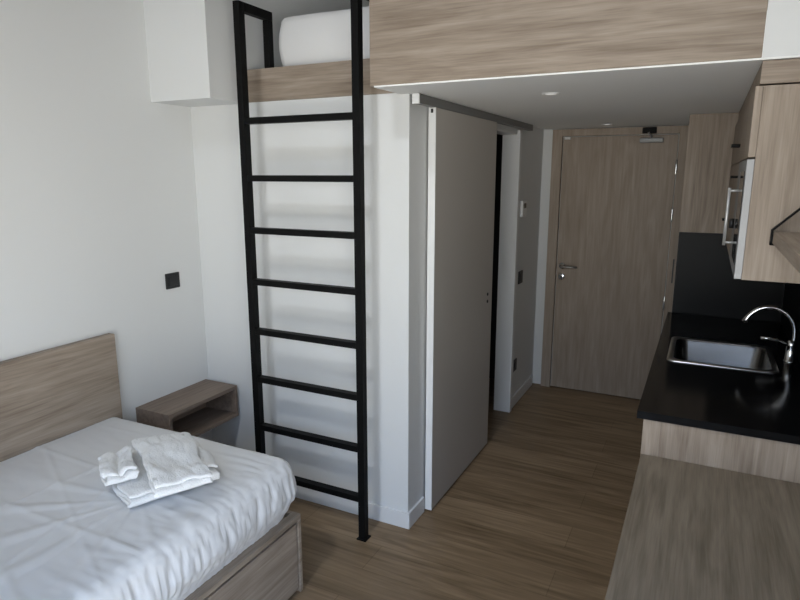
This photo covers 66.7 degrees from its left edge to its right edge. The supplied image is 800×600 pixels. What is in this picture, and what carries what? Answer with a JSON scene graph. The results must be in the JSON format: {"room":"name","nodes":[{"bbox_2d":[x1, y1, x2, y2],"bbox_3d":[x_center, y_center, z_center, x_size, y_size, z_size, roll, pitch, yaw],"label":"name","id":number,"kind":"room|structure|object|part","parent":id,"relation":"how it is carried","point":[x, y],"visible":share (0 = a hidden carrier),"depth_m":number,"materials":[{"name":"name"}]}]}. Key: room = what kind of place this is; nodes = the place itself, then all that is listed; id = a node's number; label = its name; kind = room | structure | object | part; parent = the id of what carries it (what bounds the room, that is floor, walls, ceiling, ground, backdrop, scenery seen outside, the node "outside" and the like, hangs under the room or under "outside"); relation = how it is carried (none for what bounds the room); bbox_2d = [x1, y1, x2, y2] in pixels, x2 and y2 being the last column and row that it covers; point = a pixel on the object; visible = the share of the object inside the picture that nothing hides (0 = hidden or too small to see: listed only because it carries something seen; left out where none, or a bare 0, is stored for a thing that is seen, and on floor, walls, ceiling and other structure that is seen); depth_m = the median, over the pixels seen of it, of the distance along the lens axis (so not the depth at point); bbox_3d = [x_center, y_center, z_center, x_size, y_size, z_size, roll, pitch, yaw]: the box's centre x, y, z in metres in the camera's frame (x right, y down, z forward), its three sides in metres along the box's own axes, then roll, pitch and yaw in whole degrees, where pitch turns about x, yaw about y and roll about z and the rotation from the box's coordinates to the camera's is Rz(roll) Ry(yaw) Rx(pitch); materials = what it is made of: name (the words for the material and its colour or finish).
{"room":"studio apartment","nodes":[
{"label":"studio apartment","id":0,"kind":"room"},
{"bbox_2d":[0,0,212,440],"bbox_3d":[-1.343,-1.339,2.772,0.100,5.000,5.940,6,13,26],"label":"wall","id":1,"kind":"structure","parent":0,"point":[98,200],"depth_m":2.75,"materials":[{"name":"white paint"}]},
{"bbox_2d":[165,272,179,289],"bbox_3d":[-1.195,-0.102,3.200,0.014,0.082,0.091,6,13,26],"label":"light switch","id":2,"kind":"object","parent":1,"relation":"attached to","point":[172,280],"visible":1,"depth_m":3.19,"materials":[{"name":"black plastic"}]},
{"bbox_2d":[136,379,238,436],"bbox_3d":[-1.122,0.597,3.247,0.231,0.180,0.488,6,13,26],"label":"nightstand","id":3,"kind":"object","parent":1,"relation":"attached to","point":[195,409],"visible":0.73,"depth_m":3.26,"materials":[{"name":"brown wood"}]},
{"bbox_3d":[-1.226,0.639,3.042,0.231,0.140,0.020,6,13,26],"label":"panel","id":4,"kind":"part","parent":3,"relation":"part of","materials":[{"name":"brown wood"}]},
{"bbox_3d":[-1.122,0.518,3.231,0.231,0.020,0.488,6,13,26],"label":"panel","id":5,"kind":"part","parent":3,"relation":"part of","materials":[{"name":"brown wood"}]},
{"bbox_3d":[-1.221,0.587,3.295,0.010,0.140,0.448,6,13,26],"label":"panel","id":6,"kind":"part","parent":3,"relation":"part of","materials":[{"name":"brown wood"}]},
{"bbox_3d":[-1.122,0.675,3.263,0.231,0.020,0.488,6,13,26],"label":"panel","id":7,"kind":"part","parent":3,"relation":"part of","materials":[{"name":"brown wood"}]},
{"bbox_3d":[-1.017,0.554,3.452,0.231,0.140,0.020,6,13,26],"label":"panel","id":8,"kind":"part","parent":3,"relation":"part of","materials":[{"name":"brown wood"}]},
{"bbox_2d":[143,0,368,106],"bbox_3d":[-0.447,-2.620,3.787,0.383,2.903,2.697,6,13,26],"label":"wall","id":9,"kind":"structure","parent":0,"point":[191,44],"depth_m":2.88,"materials":[{"name":"white paint"}]},
{"bbox_2d":[190,93,418,511],"bbox_3d":[-0.510,0.056,3.184,1.282,2.100,0.100,6,13,26],"label":"wall","id":10,"kind":"structure","parent":0,"point":[391,120],"depth_m":3.06,"materials":[{"name":"white paint"}]},
{"bbox_2d":[295,485,409,528],"bbox_3d":[-0.530,1.052,3.336,1.294,0.088,0.012,6,13,26],"label":"baseboard","id":11,"kind":"structure","parent":10,"relation":"attached to","point":[392,516],"depth_m":3.19,"materials":[{"name":"white"}]},
{"bbox_2d":[288,378,642,599],"bbox_3d":[0.015,1.276,2.620,3.137,0.060,5.940,6,13,26],"label":"floor","id":12,"kind":"structure","parent":0,"point":[539,512],"depth_m":3.10,"materials":[{"name":"brown wood"}]},
{"bbox_2d":[0,333,302,599],"bbox_3d":[-1.346,0.882,1.876,1.081,1.013,2.002,6,13,26],"label":"bed","id":13,"kind":"object","parent":12,"relation":"on","point":[48,395],"visible":0.35,"depth_m":2.54,"materials":[{"name":"brown wood"}]},
{"bbox_3d":[-1.807,0.784,2.103,0.039,0.913,1.982,6,13,26],"label":"headboard","id":14,"kind":"part","parent":13,"relation":"part of","materials":[{"name":"brown wood"}]},
{"bbox_2d":[0,417,296,599],"bbox_3d":[-1.311,0.894,1.871,1.064,0.268,2.008,6,13,26],"label":"sheet","id":15,"kind":"object","parent":13,"relation":"on","point":[65,534],"visible":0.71,"depth_m":2.07,"materials":[{"name":"white fabric"}]},
{"bbox_2d":[112,432,219,507],"bbox_3d":[-0.911,0.627,2.312,0.362,0.072,0.396,-9,14,-36],"label":"bath towel","id":16,"kind":"object","parent":15,"relation":"on","point":[133,492],"visible":0.24,"depth_m":2.17,"materials":[{"name":"white fabric"}]},
{"bbox_2d":[98,445,138,485],"bbox_3d":[-1.042,0.604,2.236,0.126,0.050,0.230,-7,14,-30],"label":"hand towel","id":17,"kind":"object","parent":16,"relation":"on","point":[114,468],"visible":1,"depth_m":2.18,"materials":[{"name":"white fabric"}]},
{"bbox_2d":[132,433,212,497],"bbox_3d":[-0.849,0.587,2.258,0.211,0.050,0.464,-7,14,-31],"label":"hand towel","id":18,"kind":"object","parent":16,"relation":"on","point":[172,464],"visible":1,"depth_m":2.19,"materials":[{"name":"white fabric"}]},
{"bbox_3d":[-1.329,1.204,1.932,1.041,0.360,2.000,6,13,26],"label":"frame","id":19,"kind":"part","parent":13,"relation":"part of","materials":[{"name":"brown wood"}]},
{"bbox_3d":[-0.653,1.167,2.141,0.016,0.303,0.960,6,13,26],"label":"drawer","id":20,"kind":"part","parent":13,"relation":"part of","materials":[{"name":"brown wood"}]},
{"bbox_2d":[232,0,370,541],"bbox_3d":[-0.411,-0.107,2.952,0.670,2.515,0.248,6,13,26],"label":"ladder","id":21,"kind":"object","parent":12,"relation":"on","point":[240,8],"visible":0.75,"depth_m":2.84,"materials":[{"name":"black metal"}]},
{"bbox_3d":[-0.677,-1.351,2.857,0.035,0.040,0.202,6,13,26],"label":"handrail","id":22,"kind":"part","parent":21,"relation":"part of","materials":[{"name":"black metal"}]},
{"bbox_3d":[-0.639,-1.240,2.956,0.035,0.219,0.035,6,13,26],"label":"return post","id":23,"kind":"part","parent":21,"relation":"part of","materials":[{"name":"black metal"}]},
{"bbox_3d":[-0.178,1.166,2.986,0.052,0.006,0.056,6,13,26],"label":"foot plate","id":24,"kind":"part","parent":21,"relation":"part of","materials":[{"name":"black metal"}]},
{"bbox_2d":[605,454,799,599],"bbox_3d":[0.825,1.088,1.552,0.585,0.740,1.462,6,13,26],"label":"desk","id":25,"kind":"object","parent":12,"relation":"on","point":[690,531],"visible":1,"depth_m":1.72,"materials":[{"name":"brown wood"}]},
{"bbox_2d":[640,419,799,483],"bbox_3d":[1.282,0.833,2.450,0.601,0.876,0.607,6,13,26],"label":"base cabinet","id":26,"kind":"object","parent":12,"relation":"on","point":[778,460],"visible":0.08,"depth_m":2.12,"materials":[{"name":"brown wood"}]},
{"bbox_2d":[637,312,799,444],"bbox_3d":[1.546,0.281,2.886,0.610,0.028,1.820,6,13,26],"label":"countertop","id":27,"kind":"structure","parent":26,"relation":"on","point":[761,405],"depth_m":2.45,"materials":[{"name":"black stone"}]},
{"bbox_2d":[667,337,778,373],"bbox_3d":[1.539,0.330,2.936,0.452,0.160,0.472,6,13,26],"label":"sink","id":28,"kind":"object","parent":27,"relation":"in","point":[748,357],"visible":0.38,"depth_m":3.08,"materials":[{"name":"silver metal"}]},
{"bbox_2d":[742,305,797,362],"bbox_3d":[1.708,0.150,2.812,0.236,0.258,0.053,6,13,26],"label":"faucet","id":29,"kind":"object","parent":27,"relation":"on","point":[790,352],"visible":1,"depth_m":2.78,"materials":[{"name":"silver metal"}]},
{"bbox_3d":[1.705,0.118,2.807,0.228,0.192,0.024,6,13,26],"label":"spout","id":30,"kind":"part","parent":29,"relation":"part of","materials":[{"name":"silver metal"}]},
{"bbox_3d":[1.727,0.191,2.796,0.125,0.039,0.026,3,12,14],"label":"lever","id":31,"kind":"part","parent":29,"relation":"part of","materials":[{"name":"silver metal"}]},
{"bbox_2d":[417,105,543,508],"bbox_3d":[0.564,-0.111,3.993,0.100,2.100,2.340,6,13,26],"label":"wall","id":32,"kind":"structure","parent":0,"point":[532,141],"depth_m":4.47,"materials":[{"name":"white paint"}]},
{"bbox_2d":[408,496,423,527],"bbox_3d":[0.085,1.093,3.137,0.012,0.088,0.175,6,13,26],"label":"baseboard","id":33,"kind":"structure","parent":32,"relation":"attached to","point":[417,510],"depth_m":3.13,"materials":[{"name":"white"}]},
{"bbox_2d":[412,93,532,509],"bbox_3d":[0.444,-0.048,3.708,0.157,2.092,1.930,6,13,26],"label":"door","id":34,"kind":"structure","parent":32,"relation":"in","point":[462,140],"depth_m":3.38,"materials":[{"name":"grey paint"}]},
{"bbox_3d":[0.356,0.027,3.416,0.035,2.040,0.917,6,13,26],"label":"panel","id":35,"kind":"part","parent":34,"relation":"part of","materials":[{"name":"grey paint"}]},
{"bbox_3d":[0.501,-1.048,3.478,0.031,0.040,1.920,6,13,26],"label":"rail","id":36,"kind":"part","parent":34,"relation":"part of","materials":[{"name":"grey metal"}]},
{"bbox_3d":[0.830,-0.165,4.388,0.019,2.045,0.036,6,13,26],"label":"casing","id":37,"kind":"part","parent":34,"relation":"part of","materials":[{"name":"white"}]},
{"bbox_2d":[513,358,516,371],"bbox_3d":[0.872,0.495,4.618,0.013,0.090,0.090,6,13,26],"label":"power socket","id":38,"kind":"object","parent":32,"relation":"attached to","point":[515,359],"visible":0.83,"depth_m":4.61,"materials":[{"name":"black plastic"}]},
{"bbox_2d":[518,270,522,283],"bbox_3d":[0.901,-0.170,4.540,0.014,0.095,0.100,6,13,26],"label":"light switch","id":39,"kind":"object","parent":32,"relation":"attached to","point":[520,273],"visible":1,"depth_m":4.51,"materials":[{"name":"black plastic"}]},
{"bbox_2d":[512,375,532,407],"bbox_3d":[0.979,0.732,4.886,0.012,0.088,0.630,6,13,26],"label":"baseboard","id":40,"kind":"structure","parent":32,"relation":"attached to","point":[519,393],"depth_m":4.87,"materials":[{"name":"white wood"}]},
{"bbox_2d":[520,200,526,216],"bbox_3d":[0.899,-0.664,4.422,0.024,0.115,0.110,6,13,26],"label":"thermostat","id":41,"kind":"object","parent":32,"relation":"attached to","point":[523,204],"visible":1,"depth_m":4.39,"materials":[{"name":"white plastic"}]},
{"bbox_2d":[374,15,799,129],"bbox_3d":[0.872,-1.133,3.433,2.554,0.141,2.676,6,13,26],"label":"ceiling","id":42,"kind":"structure","parent":0,"point":[657,95],"depth_m":2.64,"materials":[{"name":"white paint"}]},
{"bbox_2d":[247,58,392,102],"bbox_3d":[-0.357,-1.024,2.836,0.898,0.154,0.019,6,13,26],"label":"panel","id":43,"kind":"object","parent":42,"relation":"attached to","point":[327,79],"visible":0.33,"depth_m":2.87,"materials":[{"name":"brown wood"}]},
{"bbox_2d":[279,6,369,66],"bbox_3d":[0.735,-1.339,3.412,2.015,0.267,2.025,6,13,26],"label":"mattress","id":44,"kind":"object","parent":42,"relation":"on","point":[322,37],"visible":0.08,"depth_m":2.86,"materials":[{"name":"white fabric"}]},
{"bbox_2d":[542,92,559,94],"bbox_3d":[0.656,-0.896,2.643,0.080,0.004,0.080,6,13,26],"label":"recessed light","id":45,"kind":"object","parent":42,"relation":"in","point":[547,93],"visible":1,"depth_m":2.62,"materials":[{"name":"white plastic"}]},
{"bbox_2d":[369,0,767,86],"bbox_3d":[0.501,-1.322,2.074,1.376,1.050,0.036,6,13,26],"label":"panel","id":46,"kind":"object","parent":42,"relation":"on","point":[412,41],"visible":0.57,"depth_m":2.13,"materials":[{"name":"brown wood"}]},
{"bbox_2d":[489,125,686,395],"bbox_3d":[1.312,-1.727,4.647,2.937,5.000,0.140,6,13,26],"label":"wall","id":47,"kind":"structure","parent":0,"point":[548,134],"depth_m":5.01,"materials":[{"name":"white paint"}]},
{"bbox_2d":[540,125,688,398],"bbox_3d":[1.622,-0.253,4.708,0.979,2.088,0.089,6,13,26],"label":"door","id":48,"kind":"structure","parent":47,"relation":"in","point":[615,203],"depth_m":4.71,"materials":[{"name":"brown wood"}]},
{"bbox_3d":[1.338,-0.260,4.822,0.129,0.022,0.026,6,13,26],"label":"lever","id":49,"kind":"part","parent":48,"relation":"part of","materials":[{"name":"silver metal"}]},
{"bbox_3d":[2.026,-0.214,4.514,0.010,0.180,0.003,6,13,26],"label":"slot plate","id":50,"kind":"part","parent":48,"relation":"part of","materials":[{"name":"black plastic"}]},
{"bbox_2d":[762,0,799,57],"bbox_3d":[1.285,-2.156,1.539,0.341,2.900,0.100,6,13,26],"label":"wall","id":51,"kind":"structure","parent":0,"point":[782,30],"depth_m":1.83,"materials":[{"name":"white paint"}]},
{"bbox_3d":[1.986,-0.046,3.692,0.589,2.094,0.100,6,13,26],"label":"wall","id":52,"kind":"structure","parent":0,"visible":0},
{"bbox_2d":[679,112,738,233],"bbox_3d":[1.954,-0.723,3.498,0.580,0.684,0.022,6,13,26],"label":"panel","id":53,"kind":"object","parent":52,"relation":"attached to","point":[710,139],"visible":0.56,"depth_m":3.56,"materials":[{"name":"brown wood"}]},
{"bbox_2d":[672,232,785,321],"bbox_3d":[1.957,-0.142,3.620,0.580,0.501,0.015,6,13,26],"label":"backsplash","id":54,"kind":"structure","parent":52,"relation":"attached to","point":[705,284],"depth_m":3.65,"materials":[{"name":"black stone"}]},
{"bbox_3d":[1.373,-1.064,1.442,0.100,5.000,5.940,6,13,26],"label":"wall","id":55,"kind":"structure","parent":0,"visible":0},
{"bbox_2d":[722,118,739,238],"bbox_3d":[1.911,-0.622,3.186,0.367,0.608,0.595,6,13,26],"label":"upper cabinet","id":56,"kind":"object","parent":55,"relation":"attached to","point":[737,124],"visible":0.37,"depth_m":3.15,"materials":[{"name":"brown wood"}]},
{"bbox_3d":[1.780,-0.528,3.272,0.020,0.384,0.591,6,13,26],"label":"door","id":57,"kind":"part","parent":56,"relation":"part of","materials":[{"name":"brown wood"}]},
{"bbox_3d":[1.780,-0.826,3.211,0.020,0.218,0.591,6,13,26],"label":"door","id":58,"kind":"part","parent":56,"relation":"part of","materials":[{"name":"brown wood"}]},
{"bbox_2d":[726,106,745,253],"bbox_3d":[1.642,-0.514,2.666,0.373,0.608,0.594,6,13,26],"label":"upper cabinet","id":59,"kind":"object","parent":55,"relation":"attached to","point":[738,145],"visible":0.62,"depth_m":2.67,"materials":[{"name":"brown wood"}]},
{"bbox_3d":[1.514,-0.420,2.751,0.020,0.384,0.590,6,13,26],"label":"door","id":60,"kind":"part","parent":59,"relation":"part of","materials":[{"name":"brown wood"}]},
{"bbox_3d":[1.426,-0.655,2.584,0.033,0.012,0.080,6,13,26],"label":"handle","id":61,"kind":"part","parent":59,"relation":"part of","materials":[{"name":"black metal"}]},
{"bbox_3d":[1.514,-0.718,2.689,0.020,0.218,0.590,6,13,26],"label":"door","id":62,"kind":"part","parent":59,"relation":"part of","materials":[{"name":"brown wood"}]},
{"bbox_2d":[740,84,799,283],"bbox_3d":[1.390,-0.405,2.135,0.340,0.608,0.599,6,13,26],"label":"upper cabinet","id":63,"kind":"object","parent":55,"relation":"attached to","point":[771,130],"visible":0.84,"depth_m":1.91,"materials":[{"name":"brown wood"}]},
{"bbox_2d":[722,159,754,278],"bbox_3d":[1.230,-0.314,2.235,0.058,0.385,0.596,6,13,26],"label":"microwave","id":64,"kind":"object","parent":63,"relation":"in","point":[738,223],"visible":1,"depth_m":2.00,"materials":[{"name":"grey metal"}]},
{"bbox_3d":[1.243,-0.313,2.286,0.036,0.215,0.011,6,13,26],"label":"handle","id":65,"kind":"part","parent":64,"relation":"part of","materials":[{"name":"grey metal"}]},
{"bbox_3d":[1.307,-0.302,2.398,0.017,0.040,0.040,6,13,26],"label":"knob","id":66,"kind":"part","parent":64,"relation":"part of","materials":[{"name":"black plastic"}]},
{"bbox_3d":[1.189,-0.295,2.140,0.002,0.310,0.280,6,13,26],"label":"door glass","id":67,"kind":"part","parent":64,"relation":"part of","materials":[{"name":"black glass"}]},
{"bbox_3d":[1.246,-0.612,2.164,0.020,0.215,0.597,6,13,26],"label":"door","id":68,"kind":"part","parent":63,"relation":"part of","materials":[{"name":"brown wood"}]},
{"bbox_2d":[738,58,799,119],"bbox_3d":[1.666,-0.849,2.586,0.337,0.068,1.783,6,13,26],"label":"panel","id":69,"kind":"object","parent":63,"relation":"on","point":[784,71],"visible":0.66,"depth_m":1.86,"materials":[{"name":"brown wood"}]},
{"bbox_2d":[769,208,799,272],"bbox_3d":[1.071,-0.227,1.411,0.263,0.314,1.012,6,13,26],"label":"wall shelf","id":70,"kind":"object","parent":55,"relation":"attached to","point":[787,243],"visible":1,"depth_m":1.68,"materials":[{"name":"brown wood"}]},
{"bbox_2d":[781,283,799,362],"bbox_3d":[1.814,0.048,2.696,0.007,0.502,1.798,6,13,26],"label":"backsplash","id":71,"kind":"structure","parent":55,"relation":"attached to","point":[791,301],"depth_m":3.15,"materials":[{"name":"black laminate"}]}
]}

